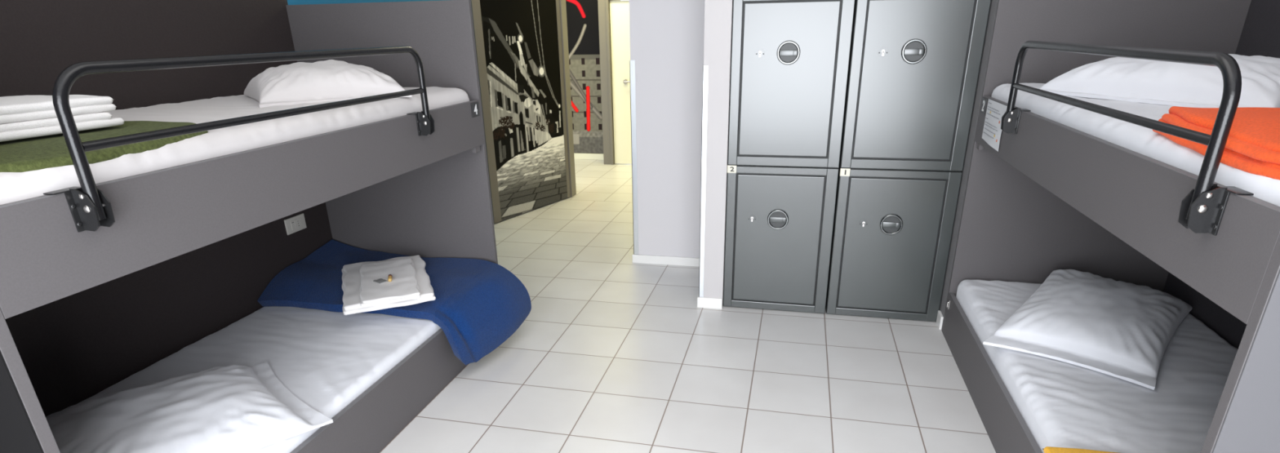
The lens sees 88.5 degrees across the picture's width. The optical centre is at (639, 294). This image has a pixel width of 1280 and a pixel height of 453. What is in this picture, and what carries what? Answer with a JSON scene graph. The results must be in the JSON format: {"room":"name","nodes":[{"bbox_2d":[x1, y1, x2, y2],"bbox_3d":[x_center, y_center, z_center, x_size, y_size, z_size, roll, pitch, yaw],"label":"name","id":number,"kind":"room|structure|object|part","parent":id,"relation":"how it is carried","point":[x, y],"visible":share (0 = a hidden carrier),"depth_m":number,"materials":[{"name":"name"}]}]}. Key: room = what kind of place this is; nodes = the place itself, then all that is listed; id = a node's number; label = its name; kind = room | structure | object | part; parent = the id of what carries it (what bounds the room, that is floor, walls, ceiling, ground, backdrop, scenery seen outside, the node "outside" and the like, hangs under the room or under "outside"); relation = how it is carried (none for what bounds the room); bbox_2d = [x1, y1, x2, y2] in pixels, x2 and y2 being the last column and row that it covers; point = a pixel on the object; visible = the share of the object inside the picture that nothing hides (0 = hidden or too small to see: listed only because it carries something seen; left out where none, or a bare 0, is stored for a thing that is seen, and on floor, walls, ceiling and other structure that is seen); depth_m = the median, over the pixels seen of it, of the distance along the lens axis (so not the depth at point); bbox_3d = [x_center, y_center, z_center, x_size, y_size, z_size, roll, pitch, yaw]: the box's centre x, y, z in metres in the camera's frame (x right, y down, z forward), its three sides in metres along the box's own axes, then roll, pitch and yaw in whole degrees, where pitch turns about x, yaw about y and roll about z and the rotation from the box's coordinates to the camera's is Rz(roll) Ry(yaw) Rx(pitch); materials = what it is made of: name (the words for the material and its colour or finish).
{"room":"dormitory","nodes":[
{"label":"dormitory","id":0,"kind":"room"},
{"bbox_2d":[287,0,442,4],"bbox_3d":[-1.421,-1.684,4.543,0.150,2.700,2.880,4,23,13],"label":"wall","id":1,"kind":"structure","parent":0,"point":[289,2],"depth_m":3.45,"materials":[{"name":"blue paint"}]},
{"bbox_2d":[471,0,570,223],"bbox_3d":[-0.965,-1.704,5.441,0.045,2.031,1.043,12,25,29],"label":"door","id":2,"kind":"structure","parent":1,"relation":"in","point":[518,42],"depth_m":5.44,"materials":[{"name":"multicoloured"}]},
{"bbox_2d":[628,0,705,257],"bbox_3d":[0.402,-1.774,4.684,0.545,2.700,1.730,4,23,13],"label":"wall","id":3,"kind":"structure","parent":0,"point":[667,37],"depth_m":4.07,"materials":[{"name":"white paint"}]},
{"bbox_2d":[559,0,576,197],"bbox_3d":[-0.173,-1.890,5.797,1.075,2.100,0.130,4,23,13],"label":"door frame","id":4,"kind":"structure","parent":3,"relation":"attached to","point":[562,8],"depth_m":5.93,"materials":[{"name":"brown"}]},
{"bbox_2d":[629,60,638,253],"bbox_3d":[-0.033,-0.856,4.225,0.034,1.236,0.033,4,23,13],"label":"trim","id":5,"kind":"structure","parent":3,"relation":"attached to","point":[632,63],"depth_m":4.19,"materials":[{"name":"silver metal"}]},
{"bbox_2d":[631,253,699,266],"bbox_3d":[0.220,-0.229,4.394,0.557,0.058,0.014,4,23,13],"label":"baseboard","id":6,"kind":"structure","parent":3,"relation":"attached to","point":[644,259],"depth_m":4.40,"materials":[{"name":"white"}]},
{"bbox_2d":[379,159,995,452],"bbox_3d":[-0.379,0.030,3.966,6.190,0.080,9.150,4,23,13],"label":"floor","id":7,"kind":"structure","parent":0,"point":[611,353],"depth_m":3.02,"materials":[{"name":"tile"}]},
{"bbox_2d":[0,0,497,452],"bbox_3d":[-1.427,-0.531,2.226,1.003,2.300,2.130,4,23,13],"label":"bunk bed","id":8,"kind":"object","parent":7,"relation":"on","point":[101,283],"visible":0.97,"depth_m":2.38,"materials":[{"name":"grey laminate"}]},
{"bbox_3d":[-1.683,0.176,1.417,0.953,1.603,0.026,4,23,13],"label":"panel","id":9,"kind":"part","parent":8,"relation":"part of","materials":[{"name":"grey laminate"}]},
{"bbox_3d":[-1.908,-0.568,2.337,0.012,2.300,2.078,4,23,13],"label":"panel","id":10,"kind":"part","parent":8,"relation":"part of","materials":[{"name":"grey wood"}]},
{"bbox_2d":[0,86,469,204],"bbox_3d":[-1.454,-0.514,2.244,0.913,0.229,2.067,4,23,13],"label":"mattress","id":11,"kind":"object","parent":8,"relation":"on","point":[14,186],"visible":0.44,"depth_m":1.95,"materials":[{"name":"white fabric"}]},
{"bbox_2d":[0,120,208,172],"bbox_3d":[-1.462,-0.348,1.543,0.580,0.044,0.662,4,23,13],"label":"blanket","id":12,"kind":"object","parent":11,"relation":"on","point":[34,153],"visible":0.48,"depth_m":1.47,"materials":[{"name":"green fabric"}]},
{"bbox_2d":[0,111,124,142],"bbox_3d":[-1.560,-0.366,1.476,0.340,0.037,0.578,5,23,16],"label":"folded towel","id":13,"kind":"object","parent":12,"relation":"on","point":[46,126],"visible":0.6,"depth_m":1.53,"materials":[{"name":"white fabric"}]},
{"bbox_2d":[0,94,115,124],"bbox_3d":[-1.553,-0.402,1.462,0.323,0.041,0.579,4,23,13],"label":"folded towel","id":14,"kind":"object","parent":13,"relation":"on","point":[15,108],"visible":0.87,"depth_m":1.54,"materials":[{"name":"white fabric"}]},
{"bbox_2d":[244,59,412,107],"bbox_3d":[-1.286,-0.875,2.657,0.540,0.143,0.646,-15,26,-31],"label":"pillow","id":15,"kind":"object","parent":11,"relation":"on","point":[299,82],"visible":0.84,"depth_m":2.49,"materials":[{"name":"white fabric"}]},
{"bbox_3d":[-0.995,-0.553,1.938,0.025,0.311,1.370,4,23,13],"label":"safety rail","id":16,"kind":"part","parent":8,"relation":"part of","materials":[{"name":"black metal"}]},
{"bbox_2d":[77,306,440,452],"bbox_3d":[-1.438,0.335,2.587,0.913,0.182,2.067,4,23,13],"label":"mattress","id":17,"kind":"object","parent":8,"relation":"on","point":[326,360],"visible":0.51,"depth_m":2.62,"materials":[{"name":"white fabric"}]},
{"bbox_2d":[45,361,333,452],"bbox_3d":[-1.484,0.377,2.097,0.728,0.127,0.684,-21,29,-40],"label":"pillow","id":18,"kind":"object","parent":17,"relation":"on","point":[232,408],"visible":0.91,"depth_m":2.02,"materials":[{"name":"white fabric"}]},
{"bbox_2d":[257,239,531,364],"bbox_3d":[-1.169,0.032,3.205,1.147,0.398,0.611,4,23,13],"label":"blanket","id":19,"kind":"object","parent":17,"relation":"on","point":[478,304],"visible":0.87,"depth_m":3.07,"materials":[{"name":"blue fabric"}]},
{"bbox_2d":[341,254,435,315],"bbox_3d":[-1.177,-0.064,3.048,0.388,0.041,0.614,-10,24,-21],"label":"folded towel","id":20,"kind":"object","parent":19,"relation":"on","point":[351,276],"visible":0.47,"depth_m":2.91,"materials":[{"name":"white fabric"}]},
{"bbox_2d":[360,257,420,306],"bbox_3d":[-1.143,-0.070,2.985,0.248,0.025,0.538,-9,23,-20],"label":"folded towel","id":21,"kind":"object","parent":20,"relation":"on","point":[403,286],"visible":0.99,"depth_m":2.91,"materials":[{"name":"white fabric"}]},
{"bbox_2d":[373,278,387,284],"bbox_3d":[-1.160,-0.062,2.935,0.058,0.008,0.040,15,27,35],"label":"sachet","id":22,"kind":"object","parent":21,"relation":"on","point":[380,281],"visible":1,"depth_m":2.93,"materials":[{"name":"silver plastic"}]},
{"bbox_2d":[387,274,392,281],"bbox_3d":[-1.122,-0.075,2.948,0.018,0.018,0.059,-8,23,-16],"label":"toiletry bottle","id":23,"kind":"object","parent":21,"relation":"on","point":[389,277],"visible":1,"depth_m":2.93,"materials":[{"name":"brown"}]},
{"bbox_2d":[284,213,306,235],"bbox_3d":[-1.706,-0.352,3.254,0.012,0.076,0.132,4,23,13],"label":"wall socket","id":24,"kind":"object","parent":8,"relation":"attached to","point":[295,224],"visible":1,"depth_m":3.25,"materials":[{"name":"grey plastic"}]},
{"bbox_3d":[-1.205,-0.598,3.312,0.953,1.603,0.022,4,23,13],"label":"panel","id":25,"kind":"part","parent":8,"relation":"part of","materials":[{"name":"grey laminate"}]},
{"bbox_2d":[723,0,855,313],"bbox_3d":[0.771,-0.899,3.476,0.564,1.970,0.415,4,23,13],"label":"locker","id":26,"kind":"object","parent":7,"relation":"on","point":[790,59],"visible":1,"depth_m":3.33,"materials":[{"name":"black metal"}]},
{"bbox_3d":[0.598,-0.406,3.502,0.043,0.043,0.004,4,23,13],"label":"keyhole plate","id":27,"kind":"part","parent":26,"relation":"part of","materials":[{"name":"grey paint"}]},
{"bbox_3d":[0.584,-1.173,3.192,0.043,0.043,0.004,4,23,13],"label":"keyhole plate","id":28,"kind":"part","parent":26,"relation":"part of","materials":[{"name":"grey paint"}]},
{"bbox_3d":[0.728,-0.398,3.468,0.110,0.110,0.012,4,23,13],"label":"ring handle","id":29,"kind":"part","parent":26,"relation":"part of","materials":[{"name":"silver metal"}]},
{"bbox_3d":[0.729,-0.399,3.471,0.088,0.088,0.004,4,23,13],"label":"recess plate","id":30,"kind":"part","parent":26,"relation":"part of","materials":[{"name":"grey metal"}]},
{"bbox_3d":[0.739,-0.289,3.525,0.558,0.795,0.020,4,23,13],"label":"door","id":31,"kind":"part","parent":26,"relation":"part of","materials":[{"name":"grey paint"}]},
{"bbox_3d":[0.714,-1.165,3.158,0.110,0.110,0.012,4,23,13],"label":"ring handle","id":32,"kind":"part","parent":26,"relation":"part of","materials":[{"name":"silver metal"}]},
{"bbox_3d":[0.715,-1.167,3.161,0.088,0.088,0.004,4,23,13],"label":"recess plate","id":33,"kind":"part","parent":26,"relation":"part of","materials":[{"name":"grey metal"}]},
{"bbox_3d":[0.725,-1.066,3.211,0.558,0.870,0.020,4,23,13],"label":"door","id":34,"kind":"part","parent":26,"relation":"part of","materials":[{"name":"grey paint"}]},
{"bbox_2d":[825,0,991,321],"bbox_3d":[1.328,-0.859,3.352,0.572,1.970,0.415,4,23,13],"label":"locker","id":35,"kind":"object","parent":7,"relation":"on","point":[914,65],"visible":0.98,"depth_m":3.21,"materials":[{"name":"black metal"}]},
{"bbox_3d":[1.151,-0.366,3.379,0.043,0.043,0.004,4,23,13],"label":"keyhole plate","id":36,"kind":"part","parent":35,"relation":"part of","materials":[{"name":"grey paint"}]},
{"bbox_3d":[1.137,-1.134,3.069,0.043,0.043,0.004,4,23,13],"label":"keyhole plate","id":37,"kind":"part","parent":35,"relation":"part of","materials":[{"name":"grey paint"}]},
{"bbox_3d":[1.281,-0.358,3.345,0.110,0.110,0.012,4,23,13],"label":"ring handle","id":38,"kind":"part","parent":35,"relation":"part of","materials":[{"name":"silver metal"}]},
{"bbox_3d":[1.282,-0.359,3.348,0.088,0.088,0.004,4,23,13],"label":"recess plate","id":39,"kind":"part","parent":35,"relation":"part of","materials":[{"name":"grey metal"}]},
{"bbox_3d":[1.295,-0.249,3.401,0.566,0.795,0.020,4,23,13],"label":"door","id":40,"kind":"part","parent":35,"relation":"part of","materials":[{"name":"grey paint"}]},
{"bbox_3d":[1.267,-1.125,3.034,0.110,0.110,0.012,4,23,13],"label":"ring handle","id":41,"kind":"part","parent":35,"relation":"part of","materials":[{"name":"silver metal"}]},
{"bbox_3d":[1.268,-1.127,3.038,0.088,0.088,0.004,4,23,13],"label":"recess plate","id":42,"kind":"part","parent":35,"relation":"part of","materials":[{"name":"grey metal"}]},
{"bbox_3d":[1.281,-1.026,3.087,0.566,0.870,0.020,4,23,13],"label":"door","id":43,"kind":"part","parent":35,"relation":"part of","materials":[{"name":"grey paint"}]},
{"bbox_2d":[941,0,1279,452],"bbox_3d":[1.725,-0.463,1.914,0.978,2.300,2.107,4,23,13],"label":"bunk bed","id":44,"kind":"object","parent":7,"relation":"on","point":[1054,195],"visible":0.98,"depth_m":2.38,"materials":[{"name":"grey laminate"}]},
{"bbox_2d":[982,98,1007,151],"bbox_3d":[1.468,-0.710,2.731,0.005,0.178,0.286,4,23,13],"label":"notice sheet","id":45,"kind":"object","parent":44,"relation":"attached to","point":[992,131],"visible":0.98,"depth_m":2.72,"materials":[{"name":"white paper"}]},
{"bbox_3d":[1.992,-0.530,2.976,0.928,1.620,0.022,4,23,13],"label":"panel","id":46,"kind":"part","parent":44,"relation":"part of","materials":[{"name":"grey laminate"}]},
{"bbox_2d":[955,280,1237,452],"bbox_3d":[1.769,0.399,2.259,0.888,0.200,2.044,4,23,13],"label":"mattress","id":47,"kind":"object","parent":44,"relation":"on","point":[1062,404],"visible":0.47,"depth_m":2.21,"materials":[{"name":"white fabric"}]},
{"bbox_2d":[1042,446,1118,452],"bbox_3d":[1.313,0.558,1.611,0.459,0.024,0.576,4,23,13],"label":"blanket","id":48,"kind":"object","parent":47,"relation":"on","point":[1047,449],"visible":1,"depth_m":1.87,"materials":[{"name":"yellow fabric"}]},
{"bbox_2d":[982,269,1192,390],"bbox_3d":[1.823,0.070,2.621,0.537,0.143,0.880,20,30,41],"label":"pillow","id":49,"kind":"object","parent":47,"relation":"on","point":[1124,331],"visible":1,"depth_m":2.49,"materials":[{"name":"white fabric"}]},
{"bbox_3d":[1.226,-0.530,1.815,0.025,0.303,1.340,4,23,13],"label":"safety rail","id":50,"kind":"part","parent":44,"relation":"part of","materials":[{"name":"black metal"}]},
{"bbox_2d":[991,82,1279,206],"bbox_3d":[1.754,-0.433,1.923,0.888,0.220,2.044,4,23,13],"label":"mattress","id":51,"kind":"object","parent":44,"relation":"on","point":[1143,140],"visible":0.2,"depth_m":1.73,"materials":[{"name":"white fabric"}]},
{"bbox_2d":[1040,53,1279,107],"bbox_3d":[1.842,-0.729,2.190,0.544,0.148,0.817,-7,23,-15],"label":"pillow","id":52,"kind":"object","parent":51,"relation":"on","point":[1115,78],"visible":0.77,"depth_m":2.07,"materials":[{"name":"white fabric"}]},
{"bbox_2d":[1152,106,1279,180],"bbox_3d":[1.487,-0.283,1.237,0.693,0.082,0.631,4,23,13],"label":"blanket","id":53,"kind":"object","parent":51,"relation":"on","point":[1252,145],"visible":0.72,"depth_m":1.30,"materials":[{"name":"orange fabric"}]},
{"bbox_3d":[2.196,-0.430,1.813,0.012,2.300,2.055,4,23,13],"label":"panel","id":54,"kind":"part","parent":44,"relation":"part of","materials":[{"name":"grey wood"}]},
{"bbox_3d":[1.519,0.236,1.102,0.928,1.620,0.026,4,23,13],"label":"panel","id":55,"kind":"part","parent":44,"relation":"part of","materials":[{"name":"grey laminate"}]},
{"bbox_2d":[703,0,733,306],"bbox_3d":[0.473,-1.333,3.590,0.130,2.700,0.835,4,23,13],"label":"wall pillar","id":56,"kind":"structure","parent":0,"point":[718,14],"depth_m":3.36,"materials":[{"name":"grey paint"}]},
{"bbox_2d":[698,66,708,297],"bbox_3d":[0.338,-0.565,3.490,0.026,1.236,0.033,4,23,13],"label":"trim","id":57,"kind":"structure","parent":56,"relation":"attached to","point":[705,68],"depth_m":3.45,"materials":[{"name":"silver metal"}]},
{"bbox_2d":[697,294,722,309],"bbox_3d":[0.469,-0.079,4.006,0.141,0.062,0.683,4,23,13],"label":"baseboard","id":58,"kind":"structure","parent":56,"relation":"attached to","point":[702,302],"depth_m":3.70,"materials":[{"name":"white"}]},
{"bbox_2d":[938,0,998,329],"bbox_3d":[2.047,-1.131,3.017,0.928,2.700,0.500,4,23,13],"label":"wall","id":59,"kind":"structure","parent":0,"point":[993,3],"depth_m":3.11,"materials":[{"name":"grey paint"}]},
{"bbox_2d":[936,310,943,329],"bbox_3d":[1.564,0.131,3.426,0.012,0.072,0.088,4,23,13],"label":"baseboard","id":60,"kind":"structure","parent":59,"relation":"attached to","point":[940,318],"depth_m":3.40,"materials":[{"name":"white"}]},
{"bbox_3d":[-1.395,-2.958,7.827,2.115,2.600,0.150,4,23,13],"label":"wall","id":61,"kind":"structure","parent":0,"visible":0},
{"bbox_2d":[565,0,603,153],"bbox_3d":[-1.266,-2.792,7.774,1.812,2.182,0.007,4,23,13],"label":"wall picture","id":62,"kind":"object","parent":61,"relation":"attached to","point":[582,15],"visible":0.14,"depth_m":7.70,"materials":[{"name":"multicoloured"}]},
{"bbox_2d":[573,153,604,159],"bbox_3d":[-1.397,-1.753,8.218,2.110,0.072,0.015,4,23,13],"label":"baseboard","id":63,"kind":"structure","parent":61,"relation":"attached to","point":[577,156],"depth_m":8.04,"materials":[{"name":"beige paint"}]},
{"bbox_3d":[0.876,-2.745,7.196,2.360,2.600,0.410,4,23,13],"label":"wall","id":64,"kind":"structure","parent":0,"visible":0},
{"bbox_2d":[597,0,614,164],"bbox_3d":[0.127,-2.435,7.398,1.103,1.900,0.315,4,23,13],"label":"trim","id":65,"kind":"structure","parent":64,"relation":"attached to","point":[604,20],"depth_m":7.38,"materials":[{"name":"grey"}]},
{"bbox_2d":[609,0,631,164],"bbox_3d":[0.118,-2.325,7.303,0.892,1.752,0.101,4,23,13],"label":"door","id":66,"kind":"structure","parent":64,"relation":"in","point":[619,10],"depth_m":7.36,"materials":[{"name":"beige paint"}]}
]}

